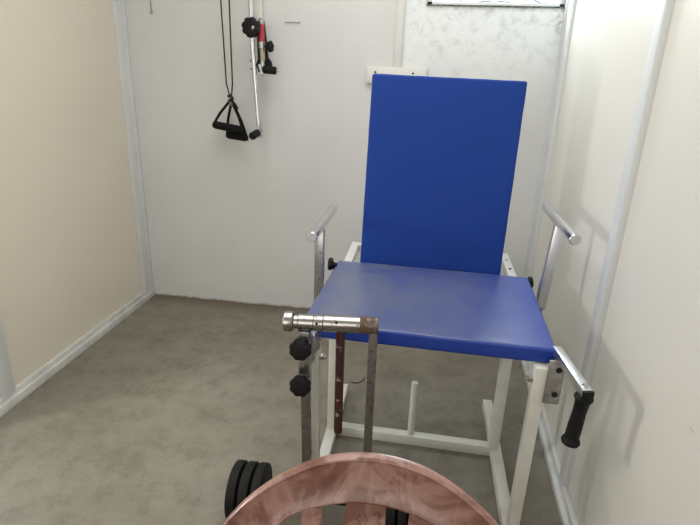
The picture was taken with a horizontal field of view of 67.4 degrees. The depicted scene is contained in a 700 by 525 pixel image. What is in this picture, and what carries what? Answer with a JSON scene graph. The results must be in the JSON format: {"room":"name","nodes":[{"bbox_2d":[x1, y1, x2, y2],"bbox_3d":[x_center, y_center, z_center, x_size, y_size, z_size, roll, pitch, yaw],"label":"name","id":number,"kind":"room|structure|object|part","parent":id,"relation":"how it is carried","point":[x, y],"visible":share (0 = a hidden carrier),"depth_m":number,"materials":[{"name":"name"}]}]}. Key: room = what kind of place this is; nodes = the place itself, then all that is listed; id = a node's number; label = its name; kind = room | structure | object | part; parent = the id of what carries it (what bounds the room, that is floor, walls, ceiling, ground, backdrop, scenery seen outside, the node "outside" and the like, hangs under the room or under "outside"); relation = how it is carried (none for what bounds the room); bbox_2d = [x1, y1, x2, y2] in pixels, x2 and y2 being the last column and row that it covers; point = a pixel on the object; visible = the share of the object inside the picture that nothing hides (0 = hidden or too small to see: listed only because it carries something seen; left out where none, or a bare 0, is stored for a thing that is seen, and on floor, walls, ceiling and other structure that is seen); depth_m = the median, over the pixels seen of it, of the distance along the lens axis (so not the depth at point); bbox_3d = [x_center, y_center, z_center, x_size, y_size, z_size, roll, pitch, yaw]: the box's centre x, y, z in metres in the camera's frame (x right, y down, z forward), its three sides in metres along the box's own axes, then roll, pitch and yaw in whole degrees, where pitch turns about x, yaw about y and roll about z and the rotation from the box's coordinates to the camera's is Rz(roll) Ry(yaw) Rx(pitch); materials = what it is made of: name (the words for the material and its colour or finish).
{"room":"physical therapy room","nodes":[
{"label":"physical therapy room","id":0,"kind":"room"},
{"bbox_2d":[0,0,142,385],"bbox_3d":[-1.758,-0.163,0.718,0.060,2.700,5.335,5,20,7],"label":"wall","id":1,"kind":"structure","parent":0,"point":[69,254],"depth_m":2.64,"materials":[{"name":"beige paint"}]},
{"bbox_2d":[0,318,15,399],"bbox_3d":[-1.524,-0.633,1.957,0.024,2.640,0.076,5,20,7],"label":"trim","id":2,"kind":"structure","parent":1,"relation":"attached to","point":[7,386],"depth_m":2.36,"materials":[{"name":"white wood"}]},
{"bbox_2d":[0,290,154,416],"bbox_3d":[-1.759,1.076,1.158,0.029,0.072,5.335,5,20,7],"label":"baseboard","id":3,"kind":"structure","parent":1,"relation":"attached to","point":[44,373],"depth_m":2.79,"materials":[{"name":"white wood"}]},
{"bbox_2d":[111,0,153,294],"bbox_3d":[-1.339,-1.025,3.153,0.035,2.700,0.102,5,20,7],"label":"trim","id":4,"kind":"structure","parent":1,"relation":"attached to","point":[118,6],"depth_m":3.23,"materials":[{"name":"white metal"}]},
{"bbox_2d":[0,295,560,524],"bbox_3d":[-0.558,1.210,1.160,4.600,0.100,6.400,5,20,7],"label":"floor","id":5,"kind":"structure","parent":0,"point":[149,424],"depth_m":2.40,"materials":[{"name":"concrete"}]},
{"bbox_2d":[224,459,408,524],"bbox_3d":[-0.071,0.828,1.825,0.696,0.202,0.203,4,20,5],"label":"barbell","id":6,"kind":"object","parent":5,"relation":"on","point":[245,477],"visible":0.45,"depth_m":1.77,"materials":[{"name":"black rubber"}]},
{"bbox_3d":[-0.396,0.805,1.855,0.040,0.202,0.202,4,20,5],"label":"weight plate","id":7,"kind":"part","parent":6,"relation":"part of","materials":[{"name":"black rubber"}]},
{"bbox_3d":[-0.355,0.808,1.851,0.040,0.202,0.202,4,20,5],"label":"weight plate","id":8,"kind":"part","parent":6,"relation":"part of","materials":[{"name":"black rubber"}]},
{"bbox_3d":[-0.314,0.811,1.848,0.040,0.202,0.202,4,20,5],"label":"weight plate","id":9,"kind":"part","parent":6,"relation":"part of","materials":[{"name":"black rubber"}]},
{"bbox_3d":[0.140,0.843,1.804,0.037,0.202,0.202,4,20,5],"label":"weight plate","id":10,"kind":"part","parent":6,"relation":"part of","materials":[{"name":"black rubber"}]},
{"bbox_3d":[0.178,0.845,1.801,0.037,0.202,0.202,4,20,5],"label":"weight plate","id":11,"kind":"part","parent":6,"relation":"part of","materials":[{"name":"black rubber"}]},
{"bbox_2d":[222,452,498,524],"bbox_3d":[-0.011,0.845,0.757,0.648,0.897,0.610,5,20,7],"label":"plastic chair","id":12,"kind":"object","parent":5,"relation":"on","point":[368,483],"visible":1,"depth_m":0.88,"materials":[{"name":"pink plastic"}]},
{"bbox_2d":[282,74,594,524],"bbox_3d":[0.312,0.083,2.009,0.933,1.503,1.258,5,20,7],"label":"chair","id":13,"kind":"object","parent":5,"relation":"on","point":[442,151],"visible":0.99,"depth_m":2.05,"materials":[{"name":"blue leather"}]},
{"bbox_3d":[-0.151,0.374,1.589,0.066,0.066,0.032,5,20,7],"label":"clamp knob","id":14,"kind":"part","parent":13,"relation":"part of","materials":[{"name":"black plastic"}]},
{"bbox_3d":[-0.146,0.256,1.547,0.066,0.066,0.032,5,20,7],"label":"clamp knob","id":15,"kind":"part","parent":13,"relation":"part of","materials":[{"name":"black plastic"}]},
{"bbox_3d":[-0.141,0.464,1.691,0.030,0.594,0.063,5,20,7],"label":"lever post","id":16,"kind":"part","parent":13,"relation":"part of","materials":[{"name":"silver metal"}]},
{"bbox_3d":[-0.124,0.559,1.801,0.042,0.640,0.041,5,20,7],"label":"leg","id":17,"kind":"part","parent":13,"relation":"part of","materials":[{"name":"white metal"}]},
{"bbox_3d":[-0.123,0.016,2.100,0.037,0.309,0.030,5,20,7],"label":"armrest post","id":18,"kind":"part","parent":13,"relation":"part of","materials":[{"name":"silver metal"}]},
{"bbox_3d":[-0.107,-0.164,2.109,0.039,0.039,0.441,5,20,7],"label":"armrest","id":19,"kind":"part","parent":13,"relation":"part of","materials":[{"name":"silver metal"}]},
{"bbox_3d":[-0.067,0.423,2.182,0.040,0.640,0.040,5,20,7],"label":"leg","id":20,"kind":"part","parent":13,"relation":"part of","materials":[{"name":"white metal"}]},
{"bbox_3d":[-0.075,0.007,2.228,0.045,0.054,0.054,5,20,7],"label":"clamp knob","id":21,"kind":"part","parent":13,"relation":"part of","materials":[{"name":"black plastic"}]},
{"bbox_3d":[-0.091,0.763,2.234,0.043,0.045,0.835,5,20,7],"label":"floor rail","id":22,"kind":"part","parent":13,"relation":"part of","materials":[{"name":"white metal"}]},
{"bbox_3d":[-0.034,0.376,1.637,0.029,0.381,0.047,5,20,7],"label":"painted lever","id":23,"kind":"part","parent":13,"relation":"part of","materials":[{"name":"red paint"}]},
{"bbox_3d":[0.062,0.472,1.664,0.026,0.586,0.042,5,20,7],"label":"hanging lever","id":24,"kind":"part","parent":13,"relation":"part of","materials":[{"name":"silver metal"}]},
{"bbox_3d":[0.288,0.149,1.947,0.817,0.058,0.646,5,20,7],"label":"seat","id":25,"kind":"part","parent":13,"relation":"part of","materials":[{"name":"blue leather"}]},
{"bbox_3d":[0.320,0.112,2.167,0.766,0.056,0.981,5,20,7],"label":"seat frame","id":26,"kind":"part","parent":13,"relation":"part of","materials":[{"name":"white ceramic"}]},
{"bbox_3d":[0.361,-0.345,2.153,0.605,0.792,0.106,5,20,7],"label":"backrest","id":27,"kind":"part","parent":13,"relation":"part of","materials":[{"name":"blue leather"}]},
{"bbox_3d":[0.601,0.820,2.146,0.043,0.045,0.835,5,20,7],"label":"floor rail","id":28,"kind":"part","parent":13,"relation":"part of","materials":[{"name":"white metal"}]},
{"bbox_3d":[0.611,0.479,2.096,0.040,0.640,0.040,5,20,7],"label":"leg","id":29,"kind":"part","parent":13,"relation":"part of","materials":[{"name":"white metal"}]},
{"bbox_3d":[0.574,0.616,1.712,0.038,0.640,0.041,5,20,7],"label":"leg","id":30,"kind":"part","parent":13,"relation":"part of","materials":[{"name":"white metal"}]},
{"bbox_3d":[0.739,0.083,2.188,0.047,0.051,0.051,5,20,7],"label":"clamp knob","id":31,"kind":"part","parent":13,"relation":"part of","materials":[{"name":"black plastic"}]},
{"bbox_3d":[0.758,0.020,1.996,0.059,0.342,0.030,5,20,7],"label":"armrest post","id":32,"kind":"part","parent":13,"relation":"part of","materials":[{"name":"silver metal"}]},
{"bbox_3d":[0.622,0.359,1.605,0.050,0.150,0.039,5,20,7],"label":"lever plate","id":33,"kind":"part","parent":13,"relation":"part of","materials":[{"name":"metal"}]},
{"bbox_3d":[0.773,-0.151,1.936,0.039,0.039,0.465,5,20,7],"label":"armrest","id":34,"kind":"part","parent":13,"relation":"part of","materials":[{"name":"silver metal"}]},
{"bbox_3d":[0.632,0.310,1.501,0.027,0.033,0.236,2,20,0],"label":"lever arm","id":35,"kind":"part","parent":13,"relation":"part of","materials":[{"name":"silver metal"}]},
{"bbox_2d":[125,0,565,309],"bbox_3d":[-0.033,-0.960,3.102,2.900,2.700,0.140,5,20,7],"label":"wall","id":36,"kind":"structure","parent":0,"point":[229,220],"depth_m":3.12,"materials":[{"name":"paint"}]},
{"bbox_2d":[212,0,248,140],"bbox_3d":[-0.675,-1.385,2.882,0.229,1.394,0.175,5,20,7],"label":"handle","id":37,"kind":"object","parent":36,"relation":"attached to","point":[235,132],"visible":1,"depth_m":3.02,"materials":[{"name":"black plastic"}]},
{"bbox_3d":[-0.695,-1.462,2.838,0.050,1.061,0.011,7,20,13],"label":"cord","id":38,"kind":"part","parent":37,"relation":"part of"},
{"bbox_3d":[-0.657,-1.459,2.833,0.017,1.060,0.009,-7,22,-24],"label":"cord","id":39,"kind":"part","parent":37,"relation":"part of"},
{"bbox_2d":[242,0,277,139],"bbox_3d":[-0.472,-1.455,2.779,0.192,1.559,0.263,5,20,7],"label":"exercise equipment","id":40,"kind":"object","parent":36,"relation":"attached to","point":[253,26],"depth_m":2.87,"materials":[{"name":"silver metal"}]},
{"bbox_3d":[-0.525,-1.248,2.784,0.102,0.102,0.040,7,20,13],"label":"hub knob","id":41,"kind":"part","parent":40,"relation":"part of","materials":[{"name":"black plastic"}]},
{"bbox_3d":[-0.513,-1.387,2.767,0.062,1.301,0.027,11,21,22],"label":"swing rod","id":42,"kind":"part","parent":40,"relation":"part of","materials":[{"name":"silver metal"}]},
{"bbox_3d":[-0.516,-0.748,2.982,0.032,0.071,0.059,7,20,13],"label":"handle stem","id":43,"kind":"part","parent":40,"relation":"part of","materials":[{"name":"silver metal"}]},
{"bbox_3d":[-0.475,-1.152,2.881,0.092,0.219,0.045,5,20,7],"label":"clamp plate","id":44,"kind":"part","parent":40,"relation":"part of","materials":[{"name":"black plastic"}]},
{"bbox_3d":[-0.445,-1.172,2.847,0.055,0.059,0.059,5,20,7],"label":"wing knob","id":45,"kind":"part","parent":40,"relation":"part of","materials":[{"name":"black plastic"}]},
{"bbox_2d":[284,21,300,25],"bbox_3d":[-0.322,-1.338,2.937,0.094,0.020,0.002,5,20,7],"label":"wall label","id":46,"kind":"object","parent":36,"relation":"attached to","point":[285,22],"visible":1,"depth_m":2.94,"materials":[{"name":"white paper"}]},
{"bbox_2d":[366,66,426,82],"bbox_3d":[0.259,-1.044,2.931,0.338,0.090,0.038,5,20,7],"label":"board","id":47,"kind":"object","parent":36,"relation":"attached to","point":[370,70],"visible":0.57,"depth_m":2.91,"materials":[{"name":"white wood"}]},
{"bbox_2d":[393,0,404,66],"bbox_3d":[0.283,-1.634,2.730,0.042,1.158,0.016,5,20,7],"label":"wall trim strip","id":48,"kind":"object","parent":36,"relation":"attached to","point":[400,3],"visible":1,"depth_m":2.86,"materials":[{"name":"beige plastic"}]},
{"bbox_2d":[426,0,564,7],"bbox_3d":[0.781,-1.644,2.712,0.717,0.594,0.113,5,20,7],"label":"window","id":49,"kind":"structure","parent":36,"relation":"in","point":[560,4],"depth_m":2.77,"materials":[{"name":"white metal"}]},
{"bbox_2d":[532,0,699,524],"bbox_3d":[0.672,0.053,0.362,0.060,2.700,5.438,5,20,9],"label":"wall","id":50,"kind":"structure","parent":0,"point":[637,460],"depth_m":1.54,"materials":[{"name":"white paint"}]},
{"bbox_2d":[523,0,576,277],"bbox_3d":[1.105,-0.819,2.827,0.036,2.700,0.136,5,20,7],"label":"trim","id":51,"kind":"structure","parent":50,"relation":"attached to","point":[570,6],"depth_m":2.85,"materials":[{"name":"white metal"}]},
{"bbox_2d":[521,360,578,524],"bbox_3d":[0.587,1.273,0.862,0.040,0.062,5.338,5,20,9],"label":"baseboard","id":52,"kind":"structure","parent":50,"relation":"attached to","point":[564,503],"depth_m":2.12,"materials":[{"name":"white wood"}]},
{"bbox_2d":[558,0,675,489],"bbox_3d":[0.863,-0.394,1.564,0.028,2.660,0.063,5,20,7],"label":"trim","id":53,"kind":"structure","parent":50,"relation":"attached to","point":[665,8],"depth_m":1.61,"materials":[{"name":"white wood"}]}
]}

